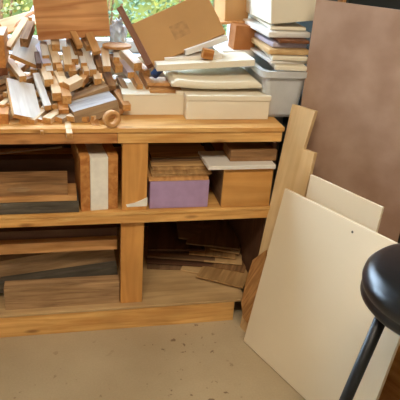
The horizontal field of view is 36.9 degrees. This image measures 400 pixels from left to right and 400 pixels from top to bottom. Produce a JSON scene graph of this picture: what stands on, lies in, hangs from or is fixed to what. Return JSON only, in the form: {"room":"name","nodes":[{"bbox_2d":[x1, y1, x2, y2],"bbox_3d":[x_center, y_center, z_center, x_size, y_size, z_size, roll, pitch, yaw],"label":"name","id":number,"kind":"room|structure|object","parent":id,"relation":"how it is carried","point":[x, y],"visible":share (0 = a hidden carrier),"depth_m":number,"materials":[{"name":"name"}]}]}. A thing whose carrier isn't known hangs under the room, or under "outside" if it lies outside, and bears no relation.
{"room":"woodworking shop","nodes":[
{"label":"woodworking shop","id":0,"kind":"room"},
{"bbox_2d":[8,49,282,219],"bbox_3d":[-0.679,-0.219,2.586,4.600,0.860,0.120,-2,26,-12],"label":"wall","id":1,"kind":"structure","parent":0,"point":[280,119],"depth_m":2.68,"materials":[{"name":"paint"}]},
{"bbox_2d":[0,0,229,60],"bbox_3d":[-0.971,-1.220,1.984,2.434,1.460,0.130,-2,26,-12],"label":"window","id":2,"kind":"structure","parent":1,"relation":"in","point":[136,10],"depth_m":2.41,"materials":[{"name":"paint"}]},
{"bbox_2d":[0,288,305,399],"bbox_3d":[-0.264,1.147,0.896,4.600,0.100,4.320,-2,26,-12],"label":"floor","id":3,"kind":"structure","parent":0,"point":[212,360],"depth_m":2.02,"materials":[{"name":"concrete"}]},
{"bbox_2d":[0,79,284,337],"bbox_3d":[-0.666,0.003,2.223,1.755,0.772,0.618,-2,26,-12],"label":"wooden shelf unit","id":4,"kind":"object","parent":3,"relation":"on","point":[148,297],"visible":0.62,"depth_m":2.08,"materials":[{"name":"brown wood"}]},
{"bbox_2d":[0,106,9,123],"bbox_3d":[-0.621,-0.267,1.870,0.055,0.041,0.120,-2,26,-12],"label":"wood offcut","id":5,"kind":"object","parent":4,"relation":"on","point":[4,111],"visible":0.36,"depth_m":1.82,"materials":[{"name":"brown wood"}]},
{"bbox_2d":[5,78,41,121],"bbox_3d":[-0.557,-0.315,1.893,0.089,0.107,0.184,-6,27,-21],"label":"wood offcut","id":6,"kind":"object","parent":4,"relation":"on","point":[22,96],"visible":1,"depth_m":1.88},
{"bbox_2d":[7,55,26,81],"bbox_3d":[-0.617,-0.439,1.999,0.024,0.048,0.184,-11,29,-29],"label":"wood offcut","id":7,"kind":"object","parent":6,"relation":"on","point":[19,74],"visible":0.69,"depth_m":1.97,"materials":[{"name":"brown wood"}]},
{"bbox_2d":[0,154,74,182],"bbox_3d":[-0.644,-0.088,2.049,0.451,0.125,0.050,-2,26,-12],"label":"wooden plank","id":8,"kind":"object","parent":4,"relation":"on","point":[23,162],"visible":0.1,"depth_m":2.03,"materials":[{"name":"brown wood"}]},
{"bbox_2d":[0,187,78,214],"bbox_3d":[-0.614,0.003,1.963,0.423,0.040,0.120,-2,26,-12],"label":"wooden board","id":9,"kind":"object","parent":4,"relation":"on","point":[49,206],"visible":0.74,"depth_m":1.93,"materials":[{"name":"wood"}]},
{"bbox_2d":[0,183,76,202],"bbox_3d":[-0.613,-0.021,1.947,0.416,0.019,0.100,-2,26,-12],"label":"wooden board","id":10,"kind":"object","parent":9,"relation":"on","point":[72,193],"visible":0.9,"depth_m":1.93,"materials":[{"name":"beige wood"}]},
{"bbox_2d":[0,171,67,196],"bbox_3d":[-0.625,-0.051,1.933,0.387,0.049,0.091,-2,26,-12],"label":"wooden plank","id":11,"kind":"object","parent":10,"relation":"on","point":[29,183],"visible":1,"depth_m":1.92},
{"bbox_2d":[42,109,58,123],"bbox_3d":[-0.457,-0.272,1.903,0.029,0.025,0.128,10,26,12],"label":"wood offcut","id":12,"kind":"object","parent":4,"relation":"on","point":[49,118],"visible":0.52,"depth_m":1.86,"materials":[{"name":"brown wood"}]},
{"bbox_2d":[33,72,51,110],"bbox_3d":[-0.511,-0.352,1.940,0.023,0.080,0.180,-8,28,-24],"label":"wood offcut","id":13,"kind":"object","parent":12,"relation":"on","point":[38,81],"visible":1,"depth_m":1.92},
{"bbox_2d":[34,51,41,68],"bbox_3d":[-0.539,-0.466,1.996,0.017,0.040,0.084,-4,27,-17],"label":"wood offcut","id":14,"kind":"object","parent":13,"relation":"on","point":[37,53],"visible":1,"depth_m":1.98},
{"bbox_2d":[10,35,41,68],"bbox_3d":[-0.587,-0.514,2.053,0.088,0.100,0.151,4,25,-1],"label":"wood offcut","id":15,"kind":"object","parent":14,"relation":"on","point":[25,55],"visible":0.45,"depth_m":2.02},
{"bbox_2d":[7,17,28,49],"bbox_3d":[-0.624,-0.570,2.049,0.023,0.093,0.142,9,26,10],"label":"wood offcut","id":16,"kind":"object","parent":15,"relation":"on","point":[17,32],"visible":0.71,"depth_m":2.04,"materials":[{"name":"brown wood"}]},
{"bbox_2d":[0,11,35,32],"bbox_3d":[-0.642,-0.626,2.115,0.037,0.061,0.162,17,28,24],"label":"wood offcut","id":17,"kind":"object","parent":15,"relation":"on","point":[10,22],"visible":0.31,"depth_m":2.09,"materials":[{"name":"brown wood"}]},
{"bbox_2d":[20,20,34,47],"bbox_3d":[-0.580,-0.559,2.018,0.029,0.073,0.114,3,25,-2],"label":"wood offcut","id":18,"kind":"object","parent":15,"relation":"on","point":[26,36],"visible":1,"depth_m":2.00,"materials":[{"name":"brown wood"}]},
{"bbox_2d":[39,63,53,86],"bbox_3d":[-0.518,-0.432,1.998,0.030,0.067,0.181,-7,27,-21],"label":"wood offcut","id":19,"kind":"object","parent":13,"relation":"on","point":[46,76],"visible":0.52,"depth_m":1.94,"materials":[{"name":"brown wood"}]},
{"bbox_2d":[52,103,57,108],"bbox_3d":[-0.446,-0.318,1.963,0.030,0.022,0.104,9,26,11],"label":"wood offcut","id":20,"kind":"object","parent":12,"relation":"on","point":[54,106],"visible":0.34,"depth_m":1.92,"materials":[{"name":"brown wood"}]},
{"bbox_2d":[50,72,60,100],"bbox_3d":[-0.473,-0.371,1.958,0.029,0.060,0.146,-4,27,-17],"label":"wood offcut","id":21,"kind":"object","parent":20,"relation":"on","point":[55,88],"visible":0.56,"depth_m":1.91,"materials":[{"name":"brown wood"}]},
{"bbox_2d":[0,261,117,292],"bbox_3d":[-0.555,0.284,2.180,0.508,0.096,0.040,-2,26,-12],"label":"wooden plank","id":22,"kind":"object","parent":4,"relation":"on","point":[104,268],"visible":0.74,"depth_m":2.18,"materials":[{"name":"wood"}]},
{"bbox_2d":[4,275,119,309],"bbox_3d":[-0.488,0.327,2.138,0.396,0.089,0.050,-2,26,-12],"label":"wooden plank","id":23,"kind":"object","parent":4,"relation":"on","point":[68,291],"visible":1,"depth_m":2.12,"materials":[{"name":"wood"}]},
{"bbox_2d":[55,110,70,122],"bbox_3d":[-0.414,-0.267,1.899,0.030,0.023,0.098,17,28,25],"label":"wood offcut","id":24,"kind":"object","parent":4,"relation":"on","point":[61,118],"visible":0.52,"depth_m":1.86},
{"label":"wood offcut","id":25,"kind":"object","parent":24,"relation":"on","visible":0},
{"bbox_2d":[62,74,82,91],"bbox_3d":[-0.411,-0.378,1.945,0.037,0.047,0.067,21,30,31],"label":"wood offcut","id":26,"kind":"object","parent":25,"relation":"on","point":[74,82],"visible":1,"depth_m":1.93,"materials":[{"name":"brown wood"}]},
{"bbox_2d":[80,73,88,86],"bbox_3d":[-0.388,-0.398,1.991,0.024,0.034,0.072,6,25,4],"label":"wood offcut","id":27,"kind":"object","parent":26,"relation":"on","point":[85,77],"visible":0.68,"depth_m":1.99,"materials":[{"name":"beige wood"}]},
{"bbox_2d":[82,66,89,76],"bbox_3d":[-0.393,-0.456,2.041,0.021,0.051,0.115,-5,27,-18],"label":"wood offcut","id":28,"kind":"object","parent":27,"relation":"on","point":[85,70],"visible":0.47,"depth_m":2.00,"materials":[{"name":"brown wood"}]},
{"bbox_2d":[78,49,86,68],"bbox_3d":[-0.404,-0.483,2.052,0.021,0.049,0.101,-5,27,-18],"label":"wood offcut","id":29,"kind":"object","parent":28,"relation":"on","point":[82,60],"visible":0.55,"depth_m":2.02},
{"bbox_2d":[69,38,82,58],"bbox_3d":[-0.433,-0.533,2.087,0.028,0.059,0.133,-6,27,-21],"label":"wood offcut","id":30,"kind":"object","parent":29,"relation":"on","point":[78,52],"visible":0.34,"depth_m":2.05,"materials":[{"name":"brown wood"}]},
{"bbox_2d":[33,0,109,39],"bbox_3d":[-0.449,-0.691,2.078,0.264,0.262,0.180,-2,26,-12],"label":"wooden board","id":31,"kind":"object","parent":30,"relation":"on","point":[54,19],"visible":0.96,"depth_m":2.02,"materials":[{"name":"brown wood"}]},
{"bbox_2d":[68,91,119,122],"bbox_3d":[-0.344,-0.297,1.927,0.152,0.081,0.091,-8,28,-23],"label":"wood offcut","id":32,"kind":"object","parent":4,"relation":"on","point":[98,104],"visible":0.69,"depth_m":1.90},
{"bbox_2d":[71,143,117,210],"bbox_3d":[-0.363,-0.105,2.049,0.121,0.193,0.241,-5,27,-18],"label":"wooden block","id":33,"kind":"object","parent":4,"relation":"on","point":[96,165],"visible":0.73,"depth_m":1.95,"materials":[{"name":"brown wood"}]},
{"bbox_2d":[103,110,120,127],"bbox_3d":[-0.272,-0.250,1.849,0.056,0.056,0.020,-12,30,-30],"label":"ring","id":34,"kind":"object","parent":4,"relation":"on","point":[107,114],"visible":1,"depth_m":1.84,"materials":[{"name":"beige wood"}]},
{"bbox_2d":[112,89,130,110],"bbox_3d":[-0.262,-0.333,1.995,0.026,0.040,0.132,-7,28,-22],"label":"wood offcut","id":35,"kind":"object","parent":4,"relation":"on","point":[124,105],"visible":0.77,"depth_m":1.97,"materials":[{"name":"beige wood"}]},
{"bbox_2d":[102,72,115,90],"bbox_3d":[-0.311,-0.410,2.047,0.027,0.046,0.116,-5,27,-18],"label":"wood offcut","id":36,"kind":"object","parent":35,"relation":"on","point":[108,78],"visible":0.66,"depth_m":2.02,"materials":[{"name":"brown wood"}]},
{"bbox_2d":[109,53,122,72],"bbox_3d":[-0.292,-0.471,2.059,0.028,0.046,0.101,-7,28,-23],"label":"wood offcut","id":37,"kind":"object","parent":36,"relation":"on","point":[117,67],"visible":0.56,"depth_m":2.03,"materials":[{"name":"beige wood"}]},
{"bbox_2d":[113,50,119,62],"bbox_3d":[-0.288,-0.506,2.063,0.020,0.046,0.105,0,26,-9],"label":"wood offcut","id":38,"kind":"object","parent":37,"relation":"on","point":[116,57],"visible":0.57,"depth_m":2.03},
{"bbox_2d":[102,42,131,49],"bbox_3d":[-0.285,-0.529,2.059,0.100,0.009,0.080,-2,27,-12],"label":"wooden disc","id":39,"kind":"object","parent":38,"relation":"on","point":[109,45],"visible":1,"depth_m":2.04,"materials":[{"name":"beige wood"}]},
{"bbox_2d":[119,79,183,114],"bbox_3d":[-0.173,-0.358,2.073,0.209,0.071,0.200,-2,26,-12],"label":"cardboard box","id":40,"kind":"object","parent":4,"relation":"on","point":[143,102],"visible":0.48,"depth_m":1.99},
{"bbox_2d":[130,71,142,88],"bbox_3d":[-0.219,-0.408,2.054,0.021,0.047,0.111,-6,27,-20],"label":"wood offcut","id":41,"kind":"object","parent":40,"relation":"on","point":[135,80],"visible":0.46,"depth_m":2.03,"materials":[{"name":"beige wood"}]},
{"bbox_2d":[119,49,141,70],"bbox_3d":[-0.244,-0.491,2.088,0.031,0.049,0.156,-9,29,-26],"label":"wood offcut","id":42,"kind":"object","parent":41,"relation":"on","point":[127,55],"visible":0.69,"depth_m":2.06,"materials":[{"name":"brown wood"}]},
{"bbox_2d":[109,17,127,42],"bbox_3d":[-0.287,-0.587,2.110,0.066,0.107,0.066,-2,26,-12],"label":"plastic bag","id":43,"kind":"object","parent":42,"relation":"on","point":[118,30],"visible":0.77,"depth_m":2.09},
{"bbox_2d":[148,85,181,92],"bbox_3d":[-0.122,-0.381,2.034,0.108,0.010,0.100,-2,26,-12],"label":"wooden board","id":44,"kind":"object","parent":40,"relation":"on","point":[152,89],"visible":0.52,"depth_m":2.00,"materials":[{"name":"beige wood"}]},
{"bbox_2d":[147,68,169,86],"bbox_3d":[-0.145,-0.425,2.030,0.078,0.062,0.080,-2,26,-12],"label":"wood offcut","id":45,"kind":"object","parent":44,"relation":"on","point":[160,81],"depth_m":2.01,"materials":[{"name":"beige wood"}]},
{"bbox_2d":[147,258,181,269],"bbox_3d":[-0.142,0.224,2.502,0.152,0.005,0.240,2,25,-5],"label":"sheet","id":46,"kind":"object","parent":4,"relation":"on","point":[149,266],"visible":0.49,"depth_m":2.40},
{"bbox_2d":[147,258,212,266],"bbox_3d":[-0.076,0.209,2.519,0.273,0.007,0.240,4,25,-1],"label":"sheet","id":47,"kind":"object","parent":46,"relation":"on","point":[149,260],"visible":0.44,"depth_m":2.42,"materials":[{"name":"brown wood"}]},
{"bbox_2d":[147,251,214,261],"bbox_3d":[-0.073,0.188,2.526,0.275,0.008,0.240,4,25,0],"label":"sheet","id":48,"kind":"object","parent":47,"relation":"on","point":[174,255],"visible":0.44,"depth_m":2.43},
{"bbox_2d":[148,222,204,250],"bbox_3d":[-0.105,0.153,2.552,0.232,0.008,0.240,1,26,-6],"label":"sheet","id":49,"kind":"object","parent":48,"relation":"on","point":[162,236],"visible":0.66,"depth_m":2.51,"materials":[{"name":"brown wood"}]},
{"bbox_2d":[147,178,208,208],"bbox_3d":[-0.092,-0.066,2.119,0.201,0.100,0.220,-2,26,-12],"label":"box","id":50,"kind":"object","parent":4,"relation":"on","point":[188,193],"visible":0.59,"depth_m":2.02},
{"bbox_2d":[147,167,208,180],"bbox_3d":[-0.093,-0.118,2.097,0.203,0.010,0.228,-2,26,-12],"label":"sheet","id":51,"kind":"object","parent":50,"relation":"on","point":[149,176],"visible":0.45,"depth_m":2.00,"materials":[{"name":"beige wood"}]},
{"bbox_2d":[148,164,209,176],"bbox_3d":[-0.086,-0.129,2.100,0.197,0.005,0.217,-2,26,-13],"label":"sheet","id":52,"kind":"object","parent":51,"relation":"on","point":[163,175],"visible":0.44,"depth_m":2.00,"materials":[{"name":"brown wood"}]},
{"bbox_2d":[148,160,211,174],"bbox_3d":[-0.080,-0.135,2.098,0.205,0.005,0.217,-1,26,-11],"label":"sheet","id":53,"kind":"object","parent":52,"relation":"on","point":[197,171],"visible":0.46,"depth_m":2.01,"materials":[{"name":"brown wood"}]},
{"bbox_2d":[148,158,205,170],"bbox_3d":[-0.090,-0.147,2.103,0.183,0.008,0.195,-2,26,-14],"label":"sheet","id":54,"kind":"object","parent":53,"relation":"on","point":[154,168],"visible":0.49,"depth_m":2.02,"materials":[{"name":"brown wood"}]},
{"bbox_2d":[148,146,205,165],"bbox_3d":[-0.076,-0.156,2.107,0.213,0.004,0.184,-1,26,-11],"label":"sheet","id":55,"kind":"object","parent":54,"relation":"on","point":[193,162],"visible":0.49,"depth_m":2.04,"materials":[{"name":"brown wood"}]},
{"bbox_2d":[148,151,200,161],"bbox_3d":[-0.088,-0.169,2.117,0.191,0.006,0.151,-3,26,-14],"label":"sheet","id":56,"kind":"object","parent":55,"relation":"on","point":[187,158],"visible":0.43,"depth_m":2.05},
{"bbox_2d":[148,142,204,157],"bbox_3d":[-0.083,-0.177,2.120,0.199,0.004,0.140,-2,26,-13],"label":"sheet","id":57,"kind":"object","parent":56,"relation":"on","point":[156,150],"visible":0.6,"depth_m":2.11,"materials":[{"name":"brown wood"}]},
{"bbox_2d":[180,266,201,273],"bbox_3d":[0.080,0.252,2.476,0.270,0.006,0.240,9,26,10],"label":"sheet","id":58,"kind":"object","parent":4,"relation":"on","point":[192,269],"visible":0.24,"depth_m":2.40,"materials":[{"name":"brown wood"}]},
{"bbox_2d":[176,221,209,239],"bbox_3d":[0.025,0.147,2.558,0.258,0.096,0.102,-2,26,-12],"label":"wooden board","id":59,"kind":"object","parent":58,"relation":"on","point":[185,230],"visible":0.4,"depth_m":2.54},
{"bbox_2d":[196,266,247,288],"bbox_3d":[0.113,0.272,2.423,0.191,0.006,0.240,12,26,16],"label":"sheet","id":60,"kind":"object","parent":58,"relation":"on","point":[227,277],"visible":0.49,"depth_m":2.35,"materials":[{"name":"brown wood"}]},
{"bbox_2d":[212,261,245,272],"bbox_3d":[0.141,0.229,2.500,0.132,0.005,0.240,9,26,11],"label":"sheet","id":61,"kind":"object","parent":60,"relation":"on","point":[238,268],"visible":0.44,"depth_m":2.41,"materials":[{"name":"brown wood"}]},
{"bbox_2d":[204,253,241,264],"bbox_3d":[0.098,0.202,2.523,0.153,0.007,0.240,5,25,1],"label":"sheet","id":62,"kind":"object","parent":61,"relation":"on","point":[238,261],"visible":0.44,"depth_m":2.42,"materials":[{"name":"brown wood"}]},
{"bbox_2d":[189,246,235,258],"bbox_3d":[0.059,0.177,2.538,0.191,0.006,0.240,5,25,2],"label":"sheet","id":63,"kind":"object","parent":62,"relation":"on","point":[209,253],"visible":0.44,"depth_m":2.44,"materials":[{"name":"brown wood"}]},
{"bbox_2d":[210,246,240,253],"bbox_3d":[0.125,0.162,2.561,0.122,0.006,0.240,9,26,9],"label":"sheet","id":64,"kind":"object","parent":63,"relation":"on","point":[233,251],"visible":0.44,"depth_m":2.46,"materials":[{"name":"brown wood"}]},
{"bbox_2d":[186,220,239,249],"bbox_3d":[0.063,0.140,2.558,0.219,0.006,0.240,6,25,4],"label":"sheet","id":65,"kind":"object","parent":64,"relation":"on","point":[220,234],"visible":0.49,"depth_m":2.52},
{"bbox_2d":[181,87,271,118],"bbox_3d":[0.075,-0.348,2.079,0.290,0.082,0.200,-2,26,-12],"label":"cardboard box","id":66,"kind":"object","parent":4,"relation":"on","point":[247,103],"visible":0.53,"depth_m":2.00,"materials":[{"name":"cardboard"}]},
{"bbox_2d":[176,87,183,93],"bbox_3d":[0.029,-0.401,2.105,0.264,0.010,0.200,-1,26,-13],"label":"board","id":67,"kind":"object","parent":66,"relation":"on","point":[177,91],"visible":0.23,"depth_m":1.99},
{"bbox_2d":[163,67,261,88],"bbox_3d":[0.039,-0.424,2.073,0.308,0.032,0.200,-1,26,-13],"label":"pad","id":68,"kind":"object","parent":67,"relation":"on","point":[230,77],"visible":0.88,"depth_m":2.01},
{"bbox_2d":[154,51,254,70],"bbox_3d":[0.008,-0.476,2.052,0.334,0.045,0.140,-2,26,-12],"label":"board","id":69,"kind":"object","parent":68,"relation":"on","point":[229,59],"visible":0.76,"depth_m":2.00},
{"bbox_2d":[132,0,225,70],"bbox_3d":[-0.074,-0.577,2.057,0.320,0.263,0.141,-5,27,-19],"label":"carton","id":70,"kind":"object","parent":69,"relation":"on","point":[183,25],"visible":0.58,"depth_m":2.02,"materials":[{"name":"cardboard"}]},
{"bbox_2d":[116,5,153,68],"bbox_3d":[-0.219,-0.548,2.014,0.030,0.176,0.224,-14,31,-33],"label":"wooden plank","id":71,"kind":"object","parent":70,"relation":"on","point":[121,11],"visible":1,"depth_m":2.00,"materials":[{"name":"red wood"}]},
{"bbox_2d":[164,50,221,60],"bbox_3d":[-0.029,-0.492,2.053,0.197,0.034,0.070,-2,26,-12],"label":"board","id":72,"kind":"object","parent":69,"relation":"on","point":[197,55],"visible":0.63,"depth_m":2.02,"materials":[{"name":"laminate"}]},
{"bbox_2d":[184,34,227,54],"bbox_3d":[0.011,-0.536,2.057,0.154,0.069,0.081,-5,27,-19],"label":"board","id":73,"kind":"object","parent":72,"relation":"on","point":[223,38],"visible":0.62,"depth_m":2.02,"materials":[{"name":"laminate"}]},
{"bbox_3d":[0.062,-0.521,2.168,0.219,0.018,0.100,-4,26,-12],"label":"board","id":74,"kind":"object","parent":69,"relation":"on","visible":0},
{"bbox_2d":[213,43,255,55],"bbox_3d":[0.125,-0.550,2.191,0.125,0.018,0.140,-3,26,-12],"label":"board","id":75,"kind":"object","parent":74,"relation":"on","point":[222,47],"visible":0.38,"depth_m":2.14,"materials":[{"name":"laminate"}]},
{"bbox_2d":[228,23,256,49],"bbox_3d":[0.152,-0.589,2.161,0.080,0.084,0.070,-2,26,-16],"label":"cardboard box","id":76,"kind":"object","parent":75,"relation":"on","point":[240,34],"visible":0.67,"depth_m":2.13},
{"bbox_2d":[219,19,244,23],"bbox_3d":[0.092,-0.671,2.226,0.119,0.017,0.160,-2,26,-12],"label":"board","id":77,"kind":"object","parent":76,"relation":"on","point":[221,21],"visible":0.24,"depth_m":2.16,"materials":[{"name":"beige wood"}]},
{"bbox_2d":[215,0,247,20],"bbox_3d":[0.115,-0.727,2.204,0.097,0.130,0.120,-4,27,-18],"label":"cardboard box","id":78,"kind":"object","parent":77,"relation":"on","point":[226,10],"visible":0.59,"depth_m":2.17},
{"bbox_2d":[204,142,272,206],"bbox_3d":[0.130,-0.109,2.189,0.174,0.145,0.307,-2,26,-12],"label":"box","id":79,"kind":"object","parent":4,"relation":"on","point":[240,187],"visible":0.52,"depth_m":2.06,"materials":[{"name":"wood"}]},
{"bbox_2d":[198,151,275,169],"bbox_3d":[0.124,-0.138,2.062,0.240,0.014,0.142,-2,26,-12],"label":"board","id":80,"kind":"object","parent":79,"relation":"on","point":[213,160],"visible":0.68,"depth_m":2.02,"materials":[{"name":"laminate"}]},
{"bbox_2d":[223,142,276,160],"bbox_3d":[0.172,-0.171,2.075,0.164,0.039,0.100,-2,26,-12],"label":"wooden plank","id":81,"kind":"object","parent":80,"relation":"on","point":[234,151],"visible":0.78,"depth_m":2.04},
{"bbox_2d":[242,54,306,116],"bbox_3d":[0.248,-0.424,2.167,0.178,0.165,0.363,-2,26,-12],"label":"storage bin","id":82,"kind":"object","parent":4,"relation":"on","point":[285,88],"visible":0.41,"depth_m":2.02,"materials":[{"name":"plastic"}]},
{"bbox_2d":[268,62,306,70],"bbox_3d":[0.286,-0.490,2.096,0.109,0.016,0.265,1,26,-7],"label":"flat board","id":83,"kind":"object","parent":82,"relation":"on","point":[287,67],"visible":0.44,"depth_m":1.98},
{"bbox_2d":[250,46,306,63],"bbox_3d":[0.258,-0.522,2.122,0.132,0.010,0.300,-3,26,-15],"label":"flat board","id":84,"kind":"object","parent":83,"relation":"on","point":[256,50],"visible":0.43,"depth_m":2.00,"materials":[{"name":"white laminate"}]},
{"bbox_2d":[255,45,307,60],"bbox_3d":[0.273,-0.533,2.115,0.124,0.014,0.310,-1,26,-10],"label":"flat board","id":85,"kind":"object","parent":84,"relation":"on","point":[272,56],"visible":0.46,"depth_m":1.98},
{"bbox_2d":[251,37,308,54],"bbox_3d":[0.264,-0.551,2.109,0.144,0.018,0.300,-2,26,-12],"label":"flat board","id":86,"kind":"object","parent":85,"relation":"on","point":[268,49],"visible":0.36,"depth_m":1.99,"materials":[{"name":"brown wood"}]},
{"bbox_2d":[255,31,306,47],"bbox_3d":[0.262,-0.577,2.119,0.122,0.016,0.300,-3,26,-14],"label":"flat board","id":87,"kind":"object","parent":86,"relation":"on","point":[270,41],"visible":0.46,"depth_m":2.00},
{"bbox_2d":[272,37,309,43],"bbox_3d":[0.283,-0.587,2.108,0.104,0.010,0.320,-1,26,-10],"label":"flat board","id":88,"kind":"object","parent":87,"relation":"on","point":[280,40],"visible":0.44,"depth_m":1.97,"materials":[{"name":"red wood"}]},
{"bbox_2d":[243,17,309,37],"bbox_3d":[0.256,-0.612,2.117,0.152,0.019,0.310,-3,26,-16],"label":"flat board","id":89,"kind":"object","parent":88,"relation":"on","point":[254,24],"visible":0.5,"depth_m":2.00,"materials":[{"name":"white laminate"}]},
{"bbox_2d":[249,13,305,30],"bbox_3d":[0.269,-0.632,2.122,0.124,0.011,0.290,-1,26,-11],"label":"flat board","id":90,"kind":"object","parent":89,"relation":"on","point":[295,26],"visible":0.66,"depth_m":2.01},
{"bbox_2d":[246,0,315,23],"bbox_3d":[0.283,-0.732,2.048,0.200,0.216,0.260,-3,26,-15],"label":"carton","id":91,"kind":"object","parent":90,"relation":"on","point":[270,11],"visible":0.8,"depth_m":1.97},
{"bbox_3d":[-0.423,-0.350,2.029,0.023,0.021,0.147,8,26,8],"label":"wood offcut","id":92,"kind":"object","parent":4,"relation":"on","visible":0},
{"bbox_2d":[70,87,80,97],"bbox_3d":[-0.422,-0.366,2.021,0.022,0.030,0.148,5,25,2],"label":"wood offcut","id":93,"kind":"object","parent":92,"relation":"on","point":[78,89],"visible":0.16,"depth_m":1.99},
{"bbox_2d":[71,81,108,100],"bbox_3d":[-0.366,-0.354,1.978,0.124,0.058,0.059,-6,27,-21],"label":"wood offcut","id":94,"kind":"object","parent":93,"relation":"on","point":[94,89],"visible":0.64,"depth_m":1.96,"materials":[{"name":"brown wood"}]},
{"bbox_2d":[92,65,100,84],"bbox_3d":[-0.353,-0.422,2.023,0.024,0.046,0.102,-5,27,-18],"label":"wood offcut","id":95,"kind":"object","parent":94,"relation":"on","point":[96,77],"visible":0.64,"depth_m":1.99,"materials":[{"name":"brown wood"}]},
{"bbox_2d":[82,47,95,76],"bbox_3d":[-0.381,-0.476,2.055,0.024,0.068,0.166,-5,27,-19],"label":"wood offcut","id":96,"kind":"object","parent":95,"relation":"on","point":[90,63],"visible":0.64,"depth_m":2.02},
{"bbox_2d":[92,54,103,72],"bbox_3d":[-0.352,-0.480,2.070,0.024,0.056,0.130,-5,27,-18],"label":"wood offcut","id":97,"kind":"object","parent":95,"relation":"on","point":[97,59],"visible":0.6,"depth_m":2.04,"materials":[{"name":"brown wood"}]},
{"bbox_2d":[85,32,100,54],"bbox_3d":[-0.363,-0.531,2.034,0.029,0.066,0.084,-11,29,-28],"label":"wood offcut","id":98,"kind":"object","parent":97,"relation":"on","point":[91,40],"visible":1,"depth_m":2.02,"materials":[{"name":"beige wood"}]},
{"bbox_2d":[101,47,110,71],"bbox_3d":[-0.319,-0.476,2.031,0.025,0.062,0.108,-2,26,-13],"label":"wood offcut","id":99,"kind":"object","parent":97,"relation":"on","point":[105,57],"visible":0.84,"depth_m":2.01,"materials":[{"name":"brown wood"}]},
{"label":"wood offcut","id":100,"kind":"object","parent":93,"relation":"on","visible":0},
{"bbox_2d":[68,62,75,76],"bbox_3d":[-0.432,-0.444,2.016,0.024,0.043,0.086,-4,27,-17],"label":"wood offcut","id":101,"kind":"object","parent":100,"relation":"on","point":[72,71],"visible":0.5,"depth_m":1.99,"materials":[{"name":"beige wood"}]},
{"bbox_2d":[62,47,72,70],"bbox_3d":[-0.451,-0.479,2.036,0.027,0.059,0.125,-3,26,-15],"label":"wood offcut","id":102,"kind":"object","parent":101,"relation":"on","point":[66,53],"visible":0.91,"depth_m":2.01,"materials":[{"name":"brown wood"}]},
{"bbox_3d":[-0.948,0.307,2.161,0.560,0.045,0.050,-2,26,-12],"label":"wooden plank","id":103,"kind":"object","parent":4,"relation":"on","visible":0},
{"bbox_2d":[0,249,115,276],"bbox_3d":[-0.574,0.227,2.218,0.520,0.158,0.045,-2,26,-12],"label":"wooden plank","id":104,"kind":"object","parent":103,"relation":"on","point":[10,264],"visible":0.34,"depth_m":2.20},
{"bbox_2d":[0,236,116,254],"bbox_3d":[-0.620,0.104,2.224,0.595,0.041,0.300,-2,26,-12],"label":"wooden plank","id":105,"kind":"object","parent":104,"relation":"on","point":[25,246],"visible":0.44,"depth_m":2.11,"materials":[{"name":"beige wood"}]},
{"bbox_2d":[0,224,116,239],"bbox_3d":[-0.613,0.081,2.191,0.599,0.036,0.200,-2,26,-12],"label":"wooden plank","id":106,"kind":"object","parent":105,"relation":"on","point":[67,231],"visible":0.44,"depth_m":2.12,"materials":[{"name":"brown wood"}]},
{"bbox_2d":[241,250,266,322],"bbox_3d":[0.197,0.306,2.158,0.053,0.295,0.100,-10,29,-27],"label":"scrap","id":107,"kind":"object","parent":3,"relation":"on","point":[255,272],"visible":0.73,"depth_m":2.17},
{"bbox_2d":[258,104,317,255],"bbox_3d":[0.287,0.098,2.090,0.135,0.838,0.142,26,33,38],"label":"plywood offcut","id":108,"kind":"object","parent":3,"relation":"on","point":[296,163],"visible":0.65,"depth_m":2.01,"materials":[{"name":"wood"}]},
{"bbox_2d":[244,189,399,399],"bbox_3d":[0.379,0.332,1.865,0.117,0.619,0.560,-13,30,-31],"label":"board","id":109,"kind":"object","parent":3,"relation":"on","point":[310,321],"visible":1,"depth_m":1.87,"materials":[{"name":"beige wood"}]},
{"bbox_2d":[275,0,399,242],"bbox_3d":[0.809,-0.367,2.472,0.835,1.420,0.448,-2,26,-12],"label":"cabinet","id":110,"kind":"object","parent":3,"relation":"on","point":[392,4],"visible":0.02,"depth_m":2.11,"materials":[{"name":"wood"}]},
{"bbox_2d":[306,174,383,232],"bbox_3d":[0.410,0.267,1.969,0.048,0.652,0.280,-16,32,-36],"label":"plywood sheet","id":111,"kind":"object","parent":3,"relation":"on","point":[354,207],"visible":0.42,"depth_m":1.84,"materials":[{"name":"beige wood"}]},
{"bbox_2d":[301,0,399,242],"bbox_3d":[0.502,-0.051,2.051,0.410,1.168,0.009,18,28,26],"label":"panel","id":112,"kind":"object","parent":3,"relation":"on","point":[352,81],"visible":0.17,"depth_m":1.94,"materials":[{"name":"wood"}]},
{"bbox_2d":[339,243,399,399],"bbox_3d":[0.461,0.498,1.392,0.440,0.740,0.458,-2,26,-12],"label":"bar stool","id":113,"kind":"object","parent":3,"relation":"on","point":[380,282],"visible":1,"depth_m":1.26,"materials":[{"name":"black plastic"}]},
{"bbox_2d":[379,344,399,399],"bbox_3d":[0.596,0.417,1.834,0.068,0.522,0.660,-14,31,-33],"label":"wooden board","id":114,"kind":"object","parent":3,"relation":"on","point":[391,389],"visible":0.02,"depth_m":1.85,"materials":[{"name":"brown wood"}]},
{"label":"wood offcut","id":115,"kind":"object","parent":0,"visible":0},
{"bbox_2d":[0,67,7,75],"bbox_3d":[-0.679,-0.447,2.001,0.034,0.039,0.128,-14,31,-33],"label":"wood offcut","id":116,"kind":"object","parent":115,"relation":"on","point":[3,71],"visible":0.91,"depth_m":1.96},
{"bbox_2d":[0,26,8,67],"bbox_3d":[-0.685,-0.508,1.986,0.086,0.105,0.160,-2,26,-12],"label":"wood offcut","id":117,"kind":"object","parent":116,"relation":"on","point":[4,52],"visible":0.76,"depth_m":1.94,"materials":[{"name":"brown wood"}]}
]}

